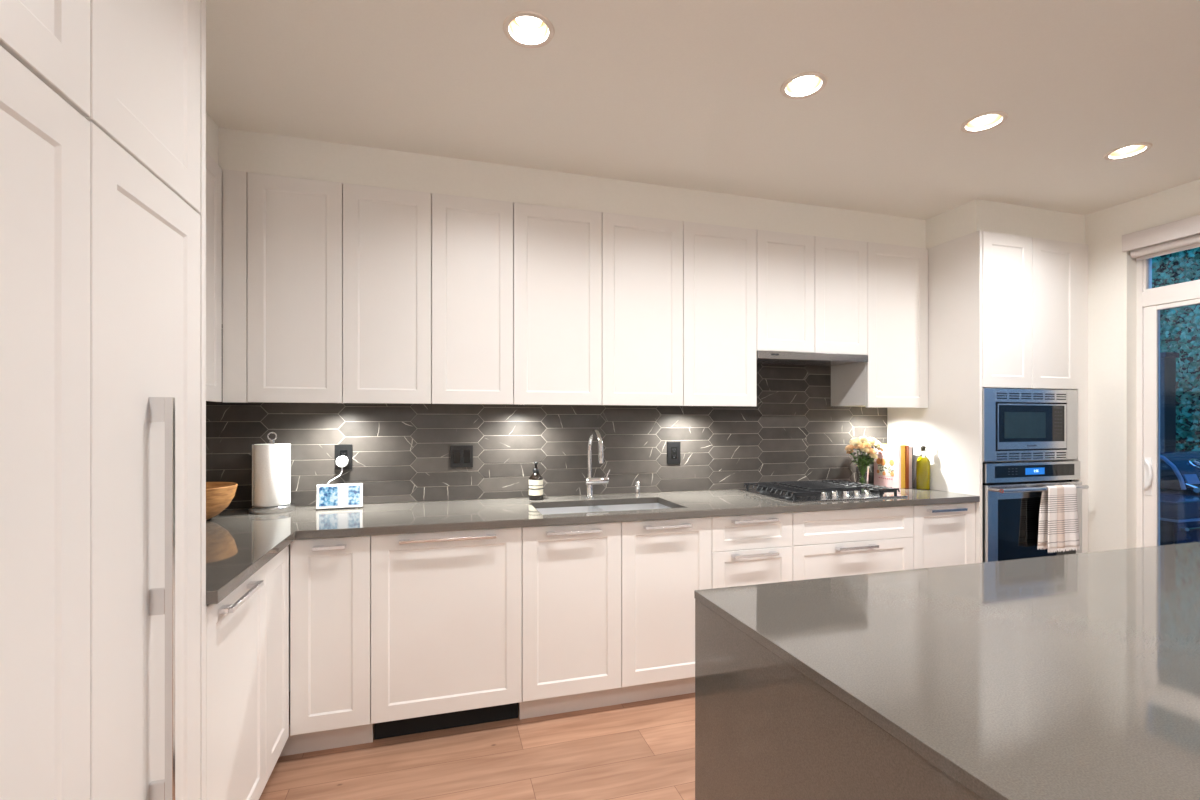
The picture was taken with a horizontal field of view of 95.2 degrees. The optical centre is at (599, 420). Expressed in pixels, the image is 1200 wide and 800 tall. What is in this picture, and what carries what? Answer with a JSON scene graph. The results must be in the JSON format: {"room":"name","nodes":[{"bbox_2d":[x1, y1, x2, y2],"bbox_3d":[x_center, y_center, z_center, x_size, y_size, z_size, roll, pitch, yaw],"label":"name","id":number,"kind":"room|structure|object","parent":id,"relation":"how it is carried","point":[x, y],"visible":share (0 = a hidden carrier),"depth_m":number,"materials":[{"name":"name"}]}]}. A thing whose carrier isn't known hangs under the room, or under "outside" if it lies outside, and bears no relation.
{"room":"kitchen","nodes":[
{"label":"kitchen","id":0,"kind":"room"},
{"bbox_2d":[328,456,348,483],"bbox_3d":[-1.308,0.277,2.727,0.104,0.200,0.045,0,0,-40],"label":"power adapter","id":1,"kind":"object","parent":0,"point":[341,461],"visible":0.88,"depth_m":2.73,"materials":[{"name":"white plastic"}]},
{"bbox_2d":[259,692,694,799],"bbox_3d":[1.365,1.390,-0.103,5.340,0.100,7.330,0,0,-16],"label":"floor","id":2,"kind":"structure","parent":0,"point":[645,749],"depth_m":2.15,"materials":[{"name":"brown wood"}]},
{"bbox_2d":[0,46,89,799],"bbox_3d":[-1.051,0.420,0.460,0.716,1.840,0.758,0,0,-16],"label":"refrigerator","id":3,"kind":"object","parent":2,"relation":"on","point":[45,141],"visible":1,"depth_m":0.81,"materials":[{"name":"paint"}]},
{"bbox_2d":[89,121,199,799],"bbox_3d":[-1.221,0.419,1.035,0.716,1.843,0.440,0,0,-16],"label":"freezer","id":4,"kind":"object","parent":2,"relation":"on","point":[145,238],"visible":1,"depth_m":1.09,"materials":[{"name":"paint"}]},
{"bbox_2d":[198,0,205,799],"bbox_3d":[-1.305,0.133,1.254,0.683,2.414,0.026,0,0,-16],"label":"end panel","id":5,"kind":"object","parent":2,"relation":"on","point":[202,213],"visible":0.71,"depth_m":1.34,"materials":[{"name":"paint"}]},
{"bbox_2d":[206,545,288,799],"bbox_3d":[-1.403,0.901,1.654,0.716,0.879,0.794,0,0,-16],"label":"base cabinet","id":6,"kind":"object","parent":2,"relation":"on","point":[247,631],"visible":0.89,"depth_m":1.69,"materials":[{"name":"paint"}]},
{"bbox_2d":[279,535,372,756],"bbox_3d":[-1.182,0.901,2.447,0.358,0.879,0.674,0,0,-16],"label":"base cabinet","id":7,"kind":"object","parent":2,"relation":"on","point":[330,578],"visible":0.9,"depth_m":2.17,"materials":[{"name":"paint"}]},
{"bbox_2d":[371,527,521,739],"bbox_3d":[-0.713,0.900,2.569,0.608,0.872,0.644,0,0,-16],"label":"dishwasher","id":8,"kind":"object","parent":2,"relation":"on","point":[446,606],"visible":0.98,"depth_m":2.30,"materials":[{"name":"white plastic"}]},
{"bbox_2d":[519,517,711,718],"bbox_3d":[0.016,0.901,2.800,0.917,0.879,0.674,0,0,-16],"label":"base cabinet","id":9,"kind":"object","parent":2,"relation":"on","point":[608,608],"visible":0.93,"depth_m":2.50,"materials":[{"name":"paint"}]},
{"bbox_2d":[206,481,979,604],"bbox_3d":[0.159,0.404,2.446,4.168,0.111,1.431,0,0,-16],"label":"countertop","id":10,"kind":"structure","parent":9,"relation":"on","point":[239,542],"depth_m":2.46,"materials":[{"name":"grey stone"}]},
{"bbox_2d":[206,482,237,519],"bbox_3d":[-1.728,0.351,2.305,0.339,0.150,0.339,0,0,-16],"label":"wooden bowl","id":11,"kind":"object","parent":10,"relation":"on","point":[219,495],"visible":0.27,"depth_m":2.29,"materials":[{"name":"brown wood"}]},
{"bbox_2d":[248,432,294,513],"bbox_3d":[-1.546,0.240,2.583,0.192,0.373,0.192,0,0,-16],"label":"paper towel holder","id":12,"kind":"object","parent":10,"relation":"on","point":[290,507],"visible":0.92,"depth_m":2.52,"materials":[{"name":"silver metal"}]},
{"bbox_2d":[252,443,290,506],"bbox_3d":[-1.546,0.254,2.583,0.151,0.285,0.151,0,0,-16],"label":"paper towel roll","id":13,"kind":"object","parent":12,"relation":"on","point":[271,463],"visible":1,"depth_m":2.52,"materials":[{"name":"white paper"}]},
{"bbox_2d":[316,483,362,509],"bbox_3d":[-1.261,0.367,2.662,0.205,0.119,0.088,0,0,-16],"label":"smart display","id":14,"kind":"object","parent":10,"relation":"on","point":[328,496],"visible":1,"depth_m":2.63,"materials":[{"name":"white plastic"}]},
{"bbox_2d":[529,462,542,499],"bbox_3d":[-0.346,0.325,2.958,0.078,0.203,0.078,0,0,-16],"label":"soap bottle","id":15,"kind":"object","parent":10,"relation":"on","point":[535,480],"visible":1,"depth_m":2.93,"materials":[{"name":"brown glass"}]},
{"bbox_2d":[584,429,609,498],"bbox_3d":[0.013,0.236,2.938,0.146,0.380,0.234,0,0,-16],"label":"kitchen faucet","id":16,"kind":"object","parent":10,"relation":"on","point":[589,480],"visible":1,"depth_m":3.00,"materials":[{"name":"silver metal"}]},
{"bbox_2d":[536,503,669,514],"bbox_3d":[0.030,0.555,2.767,0.750,0.191,0.410,0,0,-16],"label":"sink","id":17,"kind":"object","parent":10,"relation":"in","point":[603,508],"visible":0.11,"depth_m":2.94,"materials":[{"name":"silver metal"}]},
{"bbox_2d":[738,479,907,502],"bbox_3d":[1.276,0.403,3.188,0.748,0.047,0.530,0,0,-16],"label":"gas cooktop","id":18,"kind":"object","parent":10,"relation":"in","point":[813,490],"visible":1,"depth_m":3.08,"materials":[{"name":"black metal"}]},
{"bbox_2d":[738,487,907,502],"bbox_3d":[1.276,0.422,3.188,0.748,0.009,0.530,0,0,-16],"label":"tray","id":19,"kind":"object","parent":18,"relation":"on","point":[872,494],"depth_m":3.01,"materials":[{"name":"silver metal"}]},
{"bbox_2d":[855,465,869,483],"bbox_3d":[1.693,0.359,3.528,0.087,0.135,0.087,0,0,-16],"label":"flower vase","id":20,"kind":"object","parent":10,"relation":"on","point":[868,467],"visible":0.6,"depth_m":3.51,"materials":[{"name":"clear glass"}]},
{"bbox_2d":[845,445,862,476],"bbox_3d":[1.644,0.282,3.496,0.175,0.259,0.066,0,0,-16],"label":"flower","id":21,"kind":"object","parent":20,"relation":"in","point":[848,447],"visible":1,"depth_m":3.48,"materials":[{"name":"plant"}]},
{"bbox_2d":[846,449,865,483],"bbox_3d":[1.647,0.296,3.520,0.146,0.230,0.061,0,0,-16],"label":"flower","id":22,"kind":"object","parent":20,"relation":"in","point":[847,451],"visible":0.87,"depth_m":3.50,"materials":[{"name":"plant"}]},
{"bbox_2d":[850,440,863,472],"bbox_3d":[1.658,0.266,3.496,0.140,0.290,0.073,0,0,-29],"label":"flower","id":23,"kind":"object","parent":20,"relation":"in","point":[854,442],"visible":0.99,"depth_m":3.47,"materials":[{"name":"beige plant"}]},
{"bbox_2d":[849,438,864,483],"bbox_3d":[1.651,0.261,3.521,0.089,0.301,0.077,0,0,32],"label":"flower","id":24,"kind":"object","parent":20,"relation":"in","point":[852,439],"visible":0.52,"depth_m":3.52,"materials":[{"name":"beige plant"}]},
{"bbox_2d":[855,444,866,483],"bbox_3d":[1.657,0.277,3.494,0.076,0.268,0.126,0,0,13],"label":"flower","id":25,"kind":"object","parent":20,"relation":"in","point":[860,446],"visible":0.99,"depth_m":3.46,"materials":[{"name":"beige plant"}]},
{"bbox_2d":[859,437,868,470],"bbox_3d":[1.685,0.258,3.517,0.080,0.306,0.082,0,0,-16],"label":"flower","id":26,"kind":"object","parent":20,"relation":"in","point":[862,439],"visible":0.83,"depth_m":3.50,"materials":[{"name":"beige plant"}]},
{"bbox_2d":[860,447,869,470],"bbox_3d":[1.674,0.290,3.489,0.063,0.243,0.115,0,0,-6],"label":"flower","id":27,"kind":"object","parent":20,"relation":"in","point":[864,449],"visible":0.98,"depth_m":3.46,"materials":[{"name":"beige plant"}]},
{"bbox_2d":[858,442,871,471],"bbox_3d":[1.687,0.275,3.487,0.086,0.272,0.085,0,0,-41],"label":"flower","id":28,"kind":"object","parent":20,"relation":"in","point":[867,445],"visible":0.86,"depth_m":3.46,"materials":[{"name":"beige plant"}]},
{"bbox_2d":[861,440,875,482],"bbox_3d":[1.715,0.267,3.496,0.091,0.289,0.078,0,0,10],"label":"flower","id":29,"kind":"object","parent":20,"relation":"in","point":[871,442],"visible":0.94,"depth_m":3.48,"materials":[{"name":"beige plant"}]},
{"bbox_2d":[863,448,875,473],"bbox_3d":[1.699,0.292,3.489,0.071,0.239,0.118,0,0,-16],"label":"flower","id":30,"kind":"object","parent":20,"relation":"in","point":[872,451],"visible":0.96,"depth_m":3.45,"materials":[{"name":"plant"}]},
{"bbox_2d":[864,454,877,472],"bbox_3d":[1.716,0.309,3.492,0.057,0.204,0.126,0,0,-16],"label":"flower","id":31,"kind":"object","parent":20,"relation":"in","point":[871,455],"visible":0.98,"depth_m":3.46,"materials":[{"name":"beige plant"}]},
{"bbox_2d":[865,437,877,467],"bbox_3d":[1.735,0.260,3.522,0.110,0.303,0.081,0,0,-16],"label":"flower","id":32,"kind":"object","parent":20,"relation":"in","point":[869,438],"visible":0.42,"depth_m":3.51,"materials":[{"name":"beige plant"}]},
{"bbox_2d":[859,447,883,482],"bbox_3d":[1.745,0.285,3.523,0.146,0.253,0.064,0,0,32],"label":"flower","id":33,"kind":"object","parent":20,"relation":"in","point":[874,447],"visible":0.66,"depth_m":3.50,"materials":[{"name":"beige plant"}]},
{"bbox_2d":[863,442,882,475],"bbox_3d":[1.734,0.273,3.506,0.139,0.276,0.080,0,0,34],"label":"flower","id":34,"kind":"object","parent":20,"relation":"in","point":[877,445],"visible":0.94,"depth_m":3.47,"materials":[{"name":"beige plant"}]},
{"bbox_2d":[874,445,900,487],"bbox_3d":[1.851,0.292,3.533,0.017,0.268,0.206,0,0,-16],"label":"cookbook","id":35,"kind":"object","parent":10,"relation":"on","point":[887,467],"visible":0.85,"depth_m":3.51,"materials":[{"name":"white paper"}]},
{"bbox_2d":[880,458,885,464],"bbox_3d":[1.837,0.268,3.554,0.001,0.048,0.048,0,0,-16],"label":"print","id":36,"kind":"object","parent":35,"relation":"attached to","point":[882,460],"depth_m":3.55},
{"bbox_2d":[878,465,893,472],"bbox_3d":[1.844,0.318,3.530,0.001,0.062,0.138,0,0,-16],"label":"print","id":37,"kind":"object","parent":35,"relation":"on","point":[881,468],"depth_m":3.53,"materials":[{"name":"multicoloured paper"}]},
{"bbox_2d":[878,458,893,475],"bbox_3d":[1.844,0.300,3.531,0.001,0.108,0.136,0,0,-16],"label":"picture","id":38,"kind":"object","parent":35,"relation":"attached to","point":[885,465],"depth_m":3.53},
{"bbox_2d":[882,444,904,487],"bbox_3d":[1.880,0.290,3.539,0.035,0.272,0.192,0,0,-16],"label":"cookbook","id":39,"kind":"object","parent":10,"relation":"on","point":[902,446],"visible":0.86,"depth_m":3.45,"materials":[{"name":"yellow paper"}]},
{"bbox_2d":[905,445,908,487],"bbox_3d":[1.909,0.291,3.546,0.022,0.270,0.202,0,0,-16],"label":"cookbook","id":40,"kind":"object","parent":10,"relation":"on","point":[906,446],"visible":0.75,"depth_m":3.45,"materials":[{"name":"paper"}]},
{"bbox_2d":[909,446,911,487],"bbox_3d":[1.934,0.295,3.557,0.026,0.262,0.200,0,0,-16],"label":"cookbook","id":41,"kind":"object","parent":10,"relation":"on","point":[910,447],"visible":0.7,"depth_m":3.46,"materials":[{"name":"white paper"}]},
{"bbox_2d":[912,447,912,487],"bbox_3d":[1.954,0.296,3.562,0.012,0.260,0.192,0,0,-16],"label":"cookbook","id":42,"kind":"object","parent":10,"relation":"on","point":[912,447],"visible":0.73,"depth_m":3.47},
{"bbox_2d":[916,438,929,489],"bbox_3d":[2.001,0.268,3.390,0.076,0.316,0.076,0,0,-16],"label":"oil bottle","id":43,"kind":"object","parent":10,"relation":"on","point":[922,463],"visible":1,"depth_m":3.36,"materials":[{"name":"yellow glass"}]},
{"bbox_2d":[712,512,791,588],"bbox_3d":[0.673,0.901,2.994,0.454,0.879,0.674,0,0,-16],"label":"base cabinet","id":44,"kind":"object","parent":2,"relation":"on","point":[753,549],"visible":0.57,"depth_m":2.70,"materials":[{"name":"paint"}]},
{"bbox_2d":[792,506,912,580],"bbox_3d":[1.259,0.901,3.167,0.768,0.879,0.674,0,0,-16],"label":"base cabinet","id":45,"kind":"object","parent":2,"relation":"on","point":[844,542],"visible":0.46,"depth_m":2.87,"materials":[{"name":"paint"}]},
{"bbox_2d":[913,502,974,568],"bbox_3d":[1.839,0.901,3.338,0.440,0.879,0.674,0,0,-16],"label":"base cabinet","id":46,"kind":"object","parent":2,"relation":"on","point":[943,534],"visible":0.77,"depth_m":3.05,"materials":[{"name":"paint"}]},
{"bbox_2d":[694,542,1199,799],"bbox_3d":[1.543,0.883,1.160,2.384,0.914,1.152,0,0,-16],"label":"kitchen island","id":47,"kind":"object","parent":2,"relation":"on","point":[1069,676],"visible":1,"depth_m":0.99,"materials":[{"name":"grey stone"}]},
{"bbox_2d":[888,230,1087,562],"bbox_3d":[2.470,0.133,3.517,0.869,2.414,0.709,0,0,-16],"label":"tall cabinet","id":48,"kind":"object","parent":2,"relation":"on","point":[1006,311],"visible":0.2,"depth_m":3.23,"materials":[{"name":"paint"}]},
{"bbox_2d":[982,388,1077,461],"bbox_3d":[2.437,0.025,3.484,0.741,0.415,0.613,0,0,-16],"label":"microwave","id":49,"kind":"object","parent":48,"relation":"in","point":[1045,427],"visible":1,"depth_m":3.18,"materials":[{"name":"silver metal"}]},
{"bbox_2d":[982,461,1088,562],"bbox_3d":[2.458,0.603,3.454,0.747,0.718,0.702,0,0,-16],"label":"oven","id":50,"kind":"object","parent":48,"relation":"in","point":[1011,491],"visible":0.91,"depth_m":3.14,"materials":[{"name":"silver metal"}]},
{"bbox_2d":[1037,485,1079,552],"bbox_3d":[2.646,0.563,3.157,0.266,0.379,0.065,0,0,-16],"label":"dish towel","id":51,"kind":"object","parent":50,"relation":"hanging from","point":[1058,530],"visible":1,"depth_m":3.14,"materials":[{"name":"fabric"}]},
{"bbox_2d":[222,197,731,691],"bbox_3d":[0.349,0.042,3.340,5.340,2.598,0.150,0,0,-16],"label":"wall","id":52,"kind":"structure","parent":0,"point":[222,197],"depth_m":2.71,"materials":[{"name":"paint"}]},
{"bbox_2d":[223,169,431,403],"bbox_3d":[-1.247,-0.575,2.610,0.851,0.995,0.324,0,0,-16],"label":"upper cabinet","id":53,"kind":"object","parent":52,"relation":"attached to","point":[327,285],"visible":0.98,"depth_m":2.45,"materials":[{"name":"paint"}]},
{"bbox_2d":[432,193,601,404],"bbox_3d":[-0.437,-0.575,2.849,0.836,0.993,0.324,0,0,-16],"label":"upper cabinet","id":54,"kind":"object","parent":52,"relation":"attached to","point":[517,287],"visible":0.99,"depth_m":2.69,"materials":[{"name":"paint"}]},
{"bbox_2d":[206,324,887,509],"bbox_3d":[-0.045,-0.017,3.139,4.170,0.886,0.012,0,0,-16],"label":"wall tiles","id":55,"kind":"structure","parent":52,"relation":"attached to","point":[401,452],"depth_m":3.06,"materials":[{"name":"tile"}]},
{"bbox_2d":[335,444,351,469],"bbox_3d":[-1.293,0.184,2.760,0.082,0.127,0.009,0,0,-16],"label":"wall plate","id":56,"kind":"object","parent":55,"relation":"attached to","point":[340,449],"visible":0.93,"depth_m":2.76,"materials":[{"name":"black plastic"}]},
{"bbox_2d":[340,450,346,456],"bbox_3d":[-1.292,0.184,2.758,0.034,0.068,0.004,0,0,-16],"label":"receptacle","id":57,"kind":"object","parent":56,"relation":"attached to","point":[342,452],"depth_m":2.76,"materials":[{"name":"black plastic"}]},
{"bbox_2d":[450,445,472,467],"bbox_3d":[-0.738,0.191,2.924,0.117,0.118,0.008,0,0,-16],"label":"wall plate","id":58,"kind":"object","parent":55,"relation":"attached to","point":[460,455],"visible":1,"depth_m":2.92,"materials":[{"name":"black plastic"}]},
{"bbox_2d":[667,442,679,463],"bbox_3d":[0.442,0.193,3.272,0.085,0.134,0.009,0,0,-16],"label":"wall plate","id":59,"kind":"object","parent":55,"relation":"attached to","point":[673,448],"visible":1,"depth_m":3.27,"materials":[{"name":"black plastic"}]},
{"bbox_2d":[671,447,676,458],"bbox_3d":[0.442,0.193,3.270,0.034,0.068,0.004,0,0,-16],"label":"receptacle","id":60,"kind":"object","parent":59,"relation":"attached to","point":[673,449],"depth_m":3.27,"materials":[{"name":"black plastic"}]},
{"bbox_2d":[602,212,756,406],"bbox_3d":[0.399,-0.575,3.095,0.905,0.993,0.324,0,0,-16],"label":"upper cabinet","id":61,"kind":"object","parent":52,"relation":"attached to","point":[679,298],"visible":0.87,"depth_m":2.93,"materials":[{"name":"paint"}]},
{"bbox_2d":[757,229,866,354],"bbox_3d":[1.197,-0.733,3.331,0.756,0.678,0.324,0,0,-16],"label":"upper cabinet","id":62,"kind":"object","parent":52,"relation":"attached to","point":[812,290],"visible":0.76,"depth_m":3.17,"materials":[{"name":"paint"}]},
{"bbox_2d":[757,350,867,366],"bbox_3d":[1.198,-0.370,3.326,0.750,0.044,0.331,0,0,-16],"label":"range hood","id":63,"kind":"object","parent":52,"relation":"attached to","point":[763,357],"visible":0.88,"depth_m":3.20,"materials":[{"name":"silver metal"}]},
{"bbox_2d":[831,242,927,407],"bbox_3d":[1.780,-0.575,3.503,0.458,0.993,0.324,0,0,-16],"label":"upper cabinet","id":64,"kind":"object","parent":52,"relation":"attached to","point":[895,373],"visible":0.85,"depth_m":3.36,"materials":[{"name":"paint"}]},
{"bbox_2d":[206,111,1084,248],"bbox_3d":[0.575,-1.165,2.575,5.040,0.184,1.445,0,0,-16],"label":"soffit","id":65,"kind":"structure","parent":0,"point":[231,149],"depth_m":2.83,"materials":[{"name":"paint"}]},
{"bbox_2d":[206,0,1199,219],"bbox_3d":[1.365,-1.327,-0.103,5.040,0.140,7.030,0,0,-16],"label":"ceiling","id":66,"kind":"structure","parent":0,"point":[686,94],"depth_m":2.09,"materials":[{"name":"paint"}]},
{"bbox_2d":[503,11,554,47],"bbox_3d":[-0.229,-1.297,1.762,0.166,0.090,0.166,0,0,-16],"label":"recessed light","id":67,"kind":"object","parent":66,"relation":"in","point":[526,29],"visible":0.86,"depth_m":1.79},
{"bbox_2d":[780,71,826,98],"bbox_3d":[0.764,-1.297,2.055,0.166,0.090,0.166,0,0,-16],"label":"recessed light","id":68,"kind":"object","parent":66,"relation":"in","point":[803,85],"visible":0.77,"depth_m":2.08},
{"bbox_2d":[960,111,1007,132],"bbox_3d":[1.616,-1.297,2.307,0.166,0.090,0.166,0,0,-16],"label":"recessed light","id":69,"kind":"object","parent":66,"relation":"in","point":[986,121],"visible":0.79,"depth_m":2.33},
{"bbox_2d":[1103,142,1152,159],"bbox_3d":[2.462,-1.297,2.556,0.166,0.090,0.166,0,0,-16],"label":"recessed light","id":70,"kind":"object","parent":66,"relation":"in","point":[1131,150],"visible":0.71,"depth_m":2.58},
{"bbox_2d":[1085,179,1199,551],"bbox_3d":[3.859,0.042,0.633,0.160,2.598,7.030,0,0,-16],"label":"wall","id":71,"kind":"structure","parent":0,"point":[1111,271],"depth_m":3.22,"materials":[{"name":"paint"}]},
{"bbox_2d":[1122,214,1199,260],"bbox_3d":[3.580,-0.994,1.378,0.092,0.148,3.737,0,0,-16],"label":"roller shade","id":72,"kind":"object","parent":71,"relation":"attached to","point":[1182,234],"visible":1,"depth_m":2.99,"materials":[{"name":"fabric"}]},
{"bbox_2d":[1136,258,1199,547],"bbox_3d":[3.659,0.173,1.400,0.098,2.335,3.715,0,0,-16],"label":"door","id":73,"kind":"structure","parent":71,"relation":"in","point":[1149,300],"depth_m":3.12,"materials":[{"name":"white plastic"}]},
{"label":"outside","id":74,"kind":"structure","parent":0,"visible":0},
{"bbox_3d":[5.720,1.450,3.512,5.040,0.100,11.500,0,0,-16],"label":"ground","id":75,"kind":"structure","parent":74,"visible":0},
{"bbox_2d":[1160,352,1178,451],"bbox_3d":[4.686,0.420,4.578,0.170,1.960,0.160,0,0,-16],"label":"wooden post","id":76,"kind":"object","parent":75,"relation":"on","point":[1167,359],"visible":0.36,"depth_m":4.51,"materials":[{"name":"brown wood"}]},
{"bbox_2d":[1152,249,1199,451],"bbox_3d":[4.974,-0.780,5.846,0.150,4.360,6.600,0,0,-16],"label":"wall","id":77,"kind":"structure","parent":75,"relation":"on","point":[1181,440],"depth_m":4.87,"materials":[{"name":"green plant"}]},
{"bbox_2d":[1152,247,1199,451],"bbox_3d":[4.987,-0.707,4.808,0.317,3.145,4.436,0,0,-16],"label":"tree","id":78,"kind":"object","parent":77,"relation":"attached to","point":[1168,327],"visible":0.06,"depth_m":4.70,"materials":[{"name":"green plant"}]},
{"bbox_2d":[1160,451,1199,544],"bbox_3d":[3.901,0.798,3.677,1.535,1.206,0.755,0,0,-16],"label":"gas grill","id":79,"kind":"object","parent":75,"relation":"on","point":[1179,471],"visible":0.35,"depth_m":3.52,"materials":[{"name":"metal"}]},
{"bbox_2d":[1160,492,1199,519],"bbox_3d":[3.419,0.515,3.495,0.496,0.100,0.670,0,0,-16],"label":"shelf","id":80,"kind":"object","parent":79,"relation":"attached to","point":[1173,505],"depth_m":3.15,"materials":[{"name":"metal"}]},
{"bbox_3d":[-1.124,0.042,-0.837,0.150,2.598,7.030,0,0,-16],"label":"wall","id":81,"kind":"structure","parent":0,"visible":0},
{"bbox_2d":[0,0,89,116],"bbox_3d":[-1.069,-0.789,0.455,0.680,0.570,0.756,0,0,-16],"label":"upper cabinet","id":82,"kind":"object","parent":81,"relation":"attached to","point":[50,38],"visible":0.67,"depth_m":0.83,"materials":[{"name":"paint"}]},
{"bbox_2d":[83,0,199,212],"bbox_3d":[-1.238,-0.789,1.030,0.680,0.570,0.438,0,0,-16],"label":"upper cabinet","id":83,"kind":"object","parent":81,"relation":"attached to","point":[145,54],"visible":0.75,"depth_m":1.12,"materials":[{"name":"paint"}]},
{"bbox_2d":[206,151,221,401],"bbox_3d":[-1.623,-0.575,1.752,0.354,0.993,1.104,0,0,-16],"label":"upper cabinet","id":84,"kind":"object","parent":81,"relation":"attached to","point":[213,170],"visible":0.19,"depth_m":2.26,"materials":[{"name":"paint"}]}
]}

